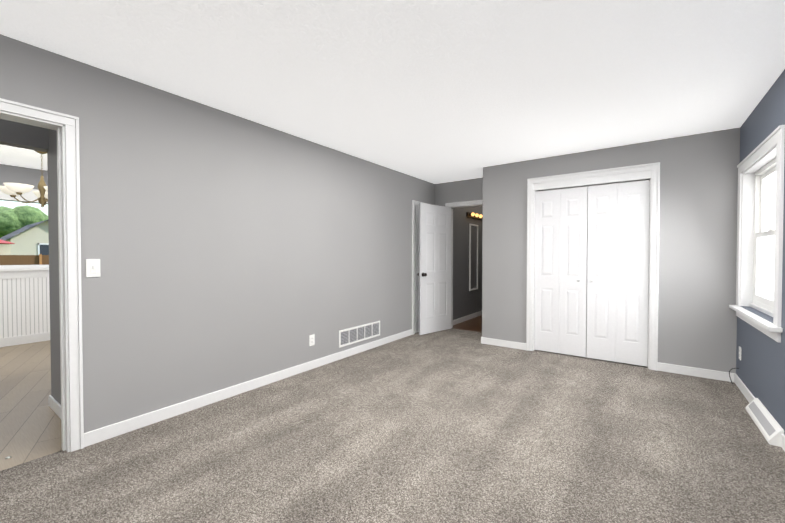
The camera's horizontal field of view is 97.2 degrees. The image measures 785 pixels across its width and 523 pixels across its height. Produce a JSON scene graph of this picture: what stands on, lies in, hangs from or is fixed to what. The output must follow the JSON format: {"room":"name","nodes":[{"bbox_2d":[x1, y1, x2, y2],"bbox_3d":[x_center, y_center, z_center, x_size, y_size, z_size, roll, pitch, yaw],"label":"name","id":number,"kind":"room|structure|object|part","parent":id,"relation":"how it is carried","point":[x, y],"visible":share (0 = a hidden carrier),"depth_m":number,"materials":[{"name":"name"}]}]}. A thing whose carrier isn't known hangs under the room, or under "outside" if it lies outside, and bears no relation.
{"room":"empty bedroom","nodes":[
{"label":"empty bedroom","id":0,"kind":"room"},
{"bbox_2d":[0,332,49,346],"bbox_3d":[-5.480,1.089,4.247,0.020,0.120,6.800,1,1,36],"label":"baseboard","id":1,"kind":"structure","parent":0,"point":[32,338],"depth_m":4.78,"materials":[{"name":"white wood"}]},
{"bbox_2d":[0,119,51,395],"bbox_3d":[-3.016,-0.041,2.448,0.120,2.440,6.800,1,1,36],"label":"wall","id":2,"kind":"structure","parent":0,"point":[22,135],"depth_m":2.70,"materials":[{"name":"grey paint"}]},
{"bbox_2d":[0,189,48,278],"bbox_3d":[-5.517,-0.382,4.249,0.170,1.240,6.800,1,1,36],"label":"window","id":3,"kind":"structure","parent":2,"relation":"in","point":[21,271],"depth_m":4.76,"materials":[{"name":"white wood"}]},
{"bbox_2d":[0,277,49,337],"bbox_3d":[-5.483,0.633,4.242,0.012,0.790,6.800,1,1,36],"label":"wainscot","id":4,"kind":"structure","parent":2,"relation":"attached to","point":[24,306],"depth_m":4.78,"materials":[{"name":"white wood"}]},
{"bbox_2d":[0,340,61,470],"bbox_3d":[-3.871,1.218,3.087,3.990,0.100,6.800,1,1,36],"label":"floor","id":5,"kind":"structure","parent":0,"point":[30,424],"depth_m":2.78,"materials":[{"name":"beige wood"}]},
{"bbox_2d":[44,128,60,404],"bbox_3d":[-2.350,-0.043,2.559,0.810,2.440,0.120,1,1,36],"label":"wall","id":6,"kind":"structure","parent":0,"point":[50,136],"depth_m":2.69,"materials":[{"name":"grey paint"}]},
{"bbox_2d":[49,395,60,418],"bbox_3d":[-2.417,1.133,2.557,0.893,0.088,0.033,1,1,36],"label":"baseboard","id":7,"kind":"structure","parent":6,"relation":"attached to","point":[54,405],"depth_m":2.69,"materials":[{"name":"white wood"}]},
{"bbox_2d":[0,34,435,432],"bbox_3d":[-1.317,-0.054,3.194,0.120,2.440,7.040,1,1,36],"label":"wall","id":8,"kind":"structure","parent":0,"point":[226,250],"depth_m":2.81,"materials":[{"name":"grey paint"}]},
{"bbox_2d":[0,98,83,451],"bbox_3d":[-2.309,0.149,1.807,0.145,2.080,1.007,1,1,36],"label":"door frame","id":9,"kind":"structure","parent":8,"relation":"attached to","point":[65,127],"depth_m":2.14,"materials":[{"name":"white wood"}]},
{"bbox_2d":[86,259,100,276],"bbox_3d":[-1.928,0.043,2.230,0.020,0.116,0.072,1,1,36],"label":"switch plate","id":10,"kind":"object","parent":8,"relation":"attached to","point":[92,267],"visible":1,"depth_m":2.23,"materials":[{"name":"white plastic"}]},
{"bbox_2d":[84,329,412,446],"bbox_3d":[-0.831,1.113,3.772,0.013,0.088,3.881,1,1,36],"label":"baseboard","id":11,"kind":"structure","parent":8,"relation":"attached to","point":[117,429],"depth_m":2.88,"materials":[{"name":"white wood"}]},
{"bbox_2d":[309,334,314,345],"bbox_3d":[-0.866,0.847,3.723,0.010,0.116,0.072,1,1,36],"label":"electrical outlet plate","id":12,"kind":"object","parent":8,"relation":"attached to","point":[311,340],"visible":1,"depth_m":3.72,"materials":[{"name":"white plastic"}]},
{"bbox_2d":[339,321,379,347],"bbox_3d":[-0.398,0.906,4.373,0.008,0.200,0.780,1,1,36],"label":"air vent","id":13,"kind":"object","parent":8,"relation":"in","point":[352,335],"visible":1,"depth_m":4.34,"materials":[{"name":"white plastic"}]},
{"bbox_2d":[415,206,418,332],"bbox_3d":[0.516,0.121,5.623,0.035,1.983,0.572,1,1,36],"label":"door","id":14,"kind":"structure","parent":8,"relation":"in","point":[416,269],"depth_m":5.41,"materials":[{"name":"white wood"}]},
{"bbox_2d":[412,200,426,334],"bbox_3d":[0.472,0.089,5.653,0.141,2.070,0.720,1,1,36],"label":"door frame","id":15,"kind":"structure","parent":8,"relation":"attached to","point":[414,203],"depth_m":5.34,"materials":[{"name":"white wood"}]},
{"bbox_2d":[0,328,784,522],"bbox_3d":[0.192,1.234,2.162,3.680,0.100,6.860,1,1,36],"label":"floor carpet","id":16,"kind":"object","parent":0,"point":[452,425],"visible":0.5,"depth_m":2.13,"materials":[{"name":"grey carpet"}]},
{"bbox_2d":[0,0,784,183],"bbox_3d":[-0.782,-1.350,4.143,7.950,0.120,12.440,1,1,36],"label":"ceiling","id":17,"kind":"structure","parent":0,"point":[437,91],"depth_m":2.21,"materials":[{"name":"white paint"}]},
{"bbox_2d":[0,150,47,207],"bbox_3d":[-4.072,-0.959,4.049,0.730,0.660,0.712,1,1,36],"label":"chandelier","id":18,"kind":"object","parent":17,"relation":"hanging from","point":[14,190],"visible":0.73,"depth_m":3.91,"materials":[{"name":"white glass"}]},
{"bbox_2d":[436,178,479,205],"bbox_3d":[2.284,-0.082,4.848,3.780,2.440,0.140,1,1,36],"label":"wall","id":19,"kind":"structure","parent":0,"point":[463,190],"depth_m":5.64,"materials":[{"name":"grey paint"}]},
{"bbox_2d":[417,203,451,334],"bbox_3d":[0.666,0.113,5.514,0.255,2.003,0.724,1,1,36],"label":"hall door","id":20,"kind":"structure","parent":19,"relation":"in","point":[434,274],"depth_m":5.46,"materials":[{"name":"white wood"}]},
{"bbox_2d":[445,200,482,327],"bbox_3d":[1.285,0.080,5.585,0.882,2.090,0.164,1,1,36],"label":"door frame","id":21,"kind":"structure","parent":19,"relation":"attached to","point":[476,202],"depth_m":5.79,"materials":[{"name":"white wood"}]},
{"bbox_2d":[453,315,481,331],"bbox_3d":[2.461,1.151,7.061,1.340,0.100,3.740,1,1,36],"label":"floor","id":22,"kind":"structure","parent":0,"point":[474,324],"depth_m":6.04,"materials":[{"name":"brown wood"}]},
{"bbox_2d":[453,206,482,319],"bbox_3d":[2.019,-0.126,7.470,0.120,2.440,3.800,1,1,36],"label":"wall","id":23,"kind":"structure","parent":0,"point":[466,301],"depth_m":6.39,"materials":[{"name":"grey paint"}]},
{"bbox_2d":[453,311,481,324],"bbox_3d":[2.038,1.051,7.402,0.013,0.088,3.680,1,1,36],"label":"baseboard","id":24,"kind":"structure","parent":23,"relation":"attached to","point":[465,318],"depth_m":6.49,"materials":[{"name":"white wood"}]},
{"bbox_2d":[469,224,477,290],"bbox_3d":[1.588,-0.084,6.752,0.022,1.280,0.390,1,1,36],"label":"mirror","id":25,"kind":"object","parent":23,"relation":"attached to","point":[473,256],"visible":1,"depth_m":6.75,"materials":[{"name":"grey mirror"}]},
{"bbox_3d":[1.581,-0.084,6.756,0.006,1.224,0.334,1,1,36],"label":"glass","id":26,"kind":"part","parent":25,"relation":"part of","materials":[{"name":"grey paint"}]},
{"bbox_2d":[466,212,482,219],"bbox_3d":[1.655,-0.889,6.739,0.130,0.080,0.750,1,1,36],"label":"sconce","id":27,"kind":"object","parent":23,"relation":"attached to","point":[474,215],"visible":0.77,"depth_m":6.62,"materials":[{"name":"yellow glass"}]},
{"bbox_2d":[480,127,739,372],"bbox_3d":[2.311,-0.069,4.101,2.540,2.440,0.120,1,1,36],"label":"wall","id":28,"kind":"structure","parent":0,"point":[697,326],"depth_m":3.58,"materials":[{"name":"grey paint"}]},
{"bbox_2d":[481,337,525,349],"bbox_3d":[1.480,1.098,4.639,0.613,0.088,0.013,1,1,36],"label":"baseboard","id":29,"kind":"structure","parent":28,"relation":"attached to","point":[510,344],"depth_m":4.63,"materials":[{"name":"white wood"}]},
{"bbox_2d":[534,189,559,352],"bbox_3d":[1.946,0.122,4.350,0.290,2.020,0.030,1,1,36],"label":"closet door","id":30,"kind":"structure","parent":28,"relation":"in","point":[547,266],"depth_m":4.34,"materials":[{"name":"white wood"}]},
{"bbox_2d":[559,186,587,356],"bbox_3d":[2.182,0.124,4.179,0.290,2.020,0.030,1,1,36],"label":"closet door","id":31,"kind":"structure","parent":28,"relation":"in","point":[573,269],"depth_m":4.17,"materials":[{"name":"white wood"}]},
{"bbox_2d":[526,162,659,370],"bbox_3d":[2.304,0.051,4.092,1.340,2.200,0.146,1,1,36],"label":"trim","id":32,"kind":"structure","parent":28,"relation":"attached to","point":[649,171],"depth_m":3.86,"materials":[{"name":"white wood"}]},
{"bbox_2d":[586,183,617,361],"bbox_3d":[2.423,0.127,4.005,0.290,2.020,0.030,1,1,36],"label":"closet door","id":33,"kind":"structure","parent":28,"relation":"in","point":[601,270],"depth_m":3.99,"materials":[{"name":"white wood"}]},
{"bbox_2d":[616,180,649,366],"bbox_3d":[2.659,0.130,3.834,0.290,2.020,0.030,1,1,36],"label":"closet door","id":34,"kind":"structure","parent":28,"relation":"in","point":[633,201],"depth_m":3.82,"materials":[{"name":"white wood"}]},
{"bbox_2d":[658,362,731,381],"bbox_3d":[3.050,1.117,3.504,0.580,0.088,0.013,1,1,36],"label":"baseboard","id":35,"kind":"structure","parent":28,"relation":"attached to","point":[678,369],"depth_m":3.49,"materials":[{"name":"white wood"}]},
{"bbox_2d":[736,69,784,434],"bbox_3d":[1.696,-0.016,0.944,0.160,2.440,6.920,1,1,36],"label":"wall","id":36,"kind":"structure","parent":0,"point":[760,371],"depth_m":2.58,"materials":[{"name":"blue paint"}]},
{"bbox_2d":[729,125,784,342],"bbox_3d":[2.951,-0.186,2.730,0.220,1.420,1.300,1,1,36],"label":"window","id":37,"kind":"structure","parent":36,"relation":"in","point":[765,268],"depth_m":2.91,"materials":[{"name":"white wood"}]},
{"bbox_3d":[2.992,-0.201,2.700,0.069,1.181,1.042,1,1,36],"label":"right window sash","id":38,"kind":"part","parent":37,"relation":"part of","materials":[{"name":"white wood"}]},
{"bbox_3d":[2.983,0.049,2.711,0.003,0.510,0.892,1,1,36],"label":"glass","id":39,"kind":"part","parent":37,"relation":"part of","materials":[{"name":"clear glass"}]},
{"bbox_3d":[3.005,-0.478,2.686,0.003,0.476,0.892,1,1,36],"label":"glass","id":40,"kind":"part","parent":37,"relation":"part of","materials":[{"name":"clear glass"}]},
{"bbox_2d":[732,373,784,450],"bbox_3d":[1.486,1.163,0.820,0.013,0.088,6.200,1,1,36],"label":"baseboard","id":41,"kind":"structure","parent":36,"relation":"attached to","point":[745,391],"depth_m":2.97,"materials":[{"name":"white wood"}]},
{"bbox_2d":[745,398,783,446],"bbox_3d":[2.639,1.123,2.465,0.070,0.112,0.620,1,1,36],"label":"air vent","id":42,"kind":"object","parent":36,"relation":"attached to","point":[770,428],"visible":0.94,"depth_m":2.39,"materials":[{"name":"white plastic"}]},
{"label":"outside","id":43,"kind":"structure","parent":0,"visible":0},
{"bbox_3d":[-42.853,1.255,31.006,180.000,0.120,160.000,1,1,36],"label":"ground","id":44,"kind":"structure","parent":43,"visible":0},
{"bbox_2d":[0,206,11,237],"bbox_3d":[-55.365,-3.508,47.873,6.303,8.834,5.892,1,1,36],"label":"tree","id":45,"kind":"object","parent":44,"relation":"on","point":[2,208],"visible":0.04,"depth_m":47.48,"materials":[{"name":"green plant"}]},
{"bbox_2d":[0,240,14,243],"bbox_3d":[-25.264,-0.163,21.173,3.000,3.050,2.853,1,1,36],"label":"umbrella","id":46,"kind":"object","parent":44,"relation":"on","point":[3,242],"visible":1,"depth_m":21.63,"materials":[{"name":"red fabric"}]},
{"bbox_2d":[0,205,47,235],"bbox_3d":[-48.993,-3.224,45.744,5.409,8.337,5.719,1,1,36],"label":"tree","id":47,"kind":"object","parent":44,"relation":"on","point":[15,219],"visible":0.62,"depth_m":43.91,"materials":[{"name":"green plant"}]},
{"bbox_2d":[0,254,48,264],"bbox_3d":[-18.755,0.485,19.812,0.160,1.800,50.100,1,1,36],"label":"fence","id":48,"kind":"object","parent":44,"relation":"on","point":[40,259],"visible":0.02,"depth_m":18.52,"materials":[{"name":"brown wood"}]},
{"bbox_2d":[0,220,48,254],"bbox_3d":[-31.057,-1.092,30.217,8.700,4.600,4.700,1,1,36],"label":"house","id":49,"kind":"structure","parent":44,"relation":"on","point":[32,239],"depth_m":27.32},
{"bbox_3d":[-27.795,-0.752,27.865,0.050,1.400,1.100,1,1,36],"label":"casing","id":50,"kind":"part","parent":49,"relation":"part of","materials":[{"name":"white wood"}]}
]}

